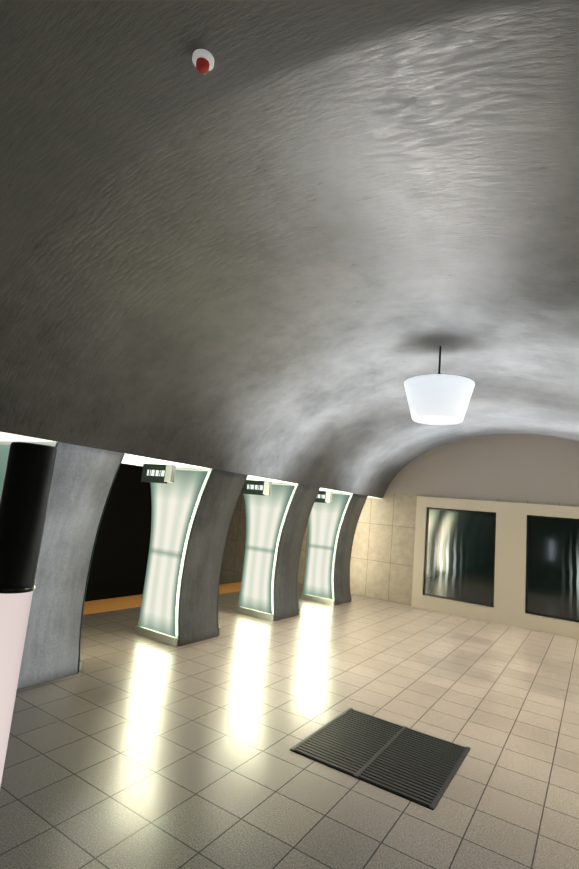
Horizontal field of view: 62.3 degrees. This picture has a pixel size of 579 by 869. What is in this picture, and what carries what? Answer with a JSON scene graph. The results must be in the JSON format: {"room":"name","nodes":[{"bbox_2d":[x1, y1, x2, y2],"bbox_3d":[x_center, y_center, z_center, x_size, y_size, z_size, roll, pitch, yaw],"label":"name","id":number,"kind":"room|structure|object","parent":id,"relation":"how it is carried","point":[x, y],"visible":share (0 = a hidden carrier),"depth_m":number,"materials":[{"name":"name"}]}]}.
{"room":"subway station","nodes":[
{"label":"subway station","id":0,"kind":"room"},
{"bbox_2d":[85,463,150,601],"bbox_3d":[-6.043,1.213,7.232,5.571,5.098,17.200,0,-10,33],"label":"tunnel opening","id":1,"kind":"structure","parent":0,"point":[118,567],"depth_m":13.98,"materials":[{"name":"black"}]},
{"bbox_2d":[0,582,578,868],"bbox_3d":[0.067,2.506,3.017,12.400,0.004,17.200,0,-10,33],"label":"floor","id":2,"kind":"structure","parent":0,"point":[128,747],"depth_m":4.08,"materials":[{"name":"tile"}]},
{"bbox_2d":[0,442,56,787],"bbox_3d":[-0.945,1.087,1.433,0.154,2.137,0.154,0,-10,33],"label":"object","id":3,"kind":"object","parent":2,"relation":"on","point":[25,493],"visible":1,"depth_m":1.50,"materials":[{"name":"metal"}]},
{"bbox_2d":[17,442,123,688],"bbox_3d":[-2.790,1.355,5.358,1.330,2.450,0.800,0,-10,33],"label":"column","id":4,"kind":"structure","parent":2,"relation":"on","point":[82,479],"depth_m":5.17,"materials":[{"name":"concrete"}]},
{"bbox_2d":[0,441,56,498],"bbox_3d":[-3.025,1.277,4.994,1.322,2.450,0.040,0,-10,33],"label":"glass","id":5,"kind":"object","parent":4,"relation":"attached to","point":[4,449],"visible":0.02,"depth_m":5.26,"materials":[{"name":"glass"},{"name":"metal"}]},
{"bbox_2d":[78,454,124,672],"bbox_3d":[-2.556,1.432,5.722,1.322,2.450,0.040,0,-10,33],"label":"glass","id":6,"kind":"object","parent":4,"relation":"attached to","point":[80,663],"visible":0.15,"depth_m":5.50,"materials":[{"name":"glass"}]},
{"bbox_2d":[178,469,246,646],"bbox_3d":[-1.537,1.768,7.302,1.330,2.450,0.800,0,-10,33],"label":"column","id":7,"kind":"structure","parent":2,"relation":"on","point":[198,611],"depth_m":7.04,"materials":[{"name":"concrete"}]},
{"bbox_2d":[135,467,211,646],"bbox_3d":[-1.771,1.690,6.938,1.322,2.450,0.040,0,-10,33],"label":"light panel","id":8,"kind":"object","parent":7,"relation":"attached to","point":[174,505],"visible":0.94,"depth_m":6.90,"materials":[{"name":"glass"},{"name":"metal"}]},
{"bbox_2d":[218,475,247,635],"bbox_3d":[-1.302,1.845,7.666,1.322,2.450,0.040,0,-10,33],"label":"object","id":9,"kind":"structure","parent":7,"relation":"attached to","point":[223,553],"depth_m":7.47,"materials":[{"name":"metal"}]},
{"bbox_2d":[274,484,319,620],"bbox_3d":[-0.283,2.180,9.246,1.330,2.450,0.800,0,-10,33],"label":"column","id":10,"kind":"structure","parent":2,"relation":"on","point":[288,558],"depth_m":8.99,"materials":[{"name":"concrete"}]},
{"bbox_2d":[236,482,297,621],"bbox_3d":[-0.518,2.103,8.882,1.322,2.450,0.040,0,-10,33],"label":"glass panel","id":11,"kind":"object","parent":10,"relation":"attached to","point":[265,516],"depth_m":8.85,"materials":[{"name":"glass"},{"name":"metal"}]},
{"bbox_2d":[297,489,319,614],"bbox_3d":[-0.048,2.258,9.610,1.322,2.450,0.040,0,-10,33],"label":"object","id":12,"kind":"structure","parent":10,"relation":"attached to","point":[300,555],"depth_m":9.39,"materials":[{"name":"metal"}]},
{"bbox_2d":[333,493,367,604],"bbox_3d":[0.971,2.593,11.190,1.330,2.450,0.800,0,-10,33],"label":"column","id":13,"kind":"structure","parent":2,"relation":"on","point":[341,582],"depth_m":10.94,"materials":[{"name":"concrete"}]},
{"bbox_2d":[301,492,352,605],"bbox_3d":[0.736,2.516,10.826,1.322,2.450,0.040,0,-10,33],"label":"glass panel","id":14,"kind":"object","parent":13,"relation":"attached to","point":[324,522],"depth_m":10.79,"materials":[{"name":"glass"},{"name":"metal"}]},
{"bbox_2d":[290,708,469,809],"bbox_3d":[0.823,2.748,4.188,1.200,0.016,1.170,0,-10,33],"label":"floor grate","id":15,"kind":"object","parent":2,"relation":"on","point":[417,767],"visible":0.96,"depth_m":4.07,"materials":[{"name":"black metal"}]},
{"bbox_2d":[0,0,578,498],"bbox_3d":[-0.155,-0.935,3.890,8.031,2.100,17.200,0,-10,33],"label":"ceiling","id":16,"kind":"structure","parent":0,"point":[294,240],"depth_m":3.42,"materials":[{"name":"concrete"}]},
{"bbox_2d":[141,464,175,483],"bbox_3d":[-1.851,0.551,6.741,0.600,0.260,0.070,0,-10,33],"label":"direction sign","id":17,"kind":"object","parent":16,"relation":"hanging from","point":[158,473],"visible":1,"depth_m":6.70,"materials":[{"name":"black"}]},
{"bbox_2d":[192,49,213,73],"bbox_3d":[-0.417,-1.777,2.305,0.104,0.066,0.104,0,-10,33],"label":"smoke detector","id":18,"kind":"object","parent":16,"relation":"attached to","point":[203,61],"visible":0.98,"depth_m":2.28,"materials":[{"name":"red plastic"}]},
{"bbox_2d":[242,480,271,495],"bbox_3d":[-0.597,0.964,8.686,0.600,0.260,0.070,0,-10,33],"label":"direction sign","id":19,"kind":"object","parent":16,"relation":"hanging from","point":[255,487],"visible":0.93,"depth_m":8.64,"materials":[{"name":"black"}]},
{"bbox_2d":[315,491,331,502],"bbox_3d":[0.657,1.376,10.630,0.600,0.260,0.070,0,-10,33],"label":"direction sign","id":20,"kind":"object","parent":16,"relation":"hanging from","point":[323,496],"visible":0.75,"depth_m":10.53,"materials":[{"name":"black"}]},
{"bbox_2d":[404,346,474,424],"bbox_3d":[1.781,-0.617,5.717,0.810,0.915,0.810,0,-10,33],"label":"pendant lamp","id":21,"kind":"object","parent":16,"relation":"hanging from","point":[438,399],"visible":1,"depth_m":5.41,"materials":[{"name":"white glass"}]},
{"bbox_2d":[219,434,578,604],"bbox_3d":[4.905,2.223,10.533,20.800,6.300,0.300,0,-10,33],"label":"wall","id":22,"kind":"structure","parent":0,"point":[530,468],"depth_m":11.47,"materials":[{"name":"tile"}]},
{"bbox_2d":[411,496,578,638],"bbox_3d":[4.735,2.746,10.266,4.160,2.560,0.140,0,-10,33],"label":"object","id":23,"kind":"structure","parent":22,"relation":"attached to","point":[508,608],"depth_m":10.27,"materials":[{"name":"beige paint"}]},
{"bbox_2d":[423,507,495,606],"bbox_3d":[3.854,2.726,10.874,1.540,2.020,0.060,0,-10,33],"label":"glazing","id":24,"kind":"object","parent":23,"relation":"attached to","point":[459,556],"visible":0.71,"depth_m":10.85,"materials":[{"name":"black glass"}]},
{"bbox_2d":[525,515,578,622],"bbox_3d":[5.654,2.717,9.716,1.540,2.020,0.060,0,-10,33],"label":"glazing","id":25,"kind":"object","parent":23,"relation":"attached to","point":[552,567],"visible":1,"depth_m":9.85,"materials":[{"name":"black glass"}]}
]}

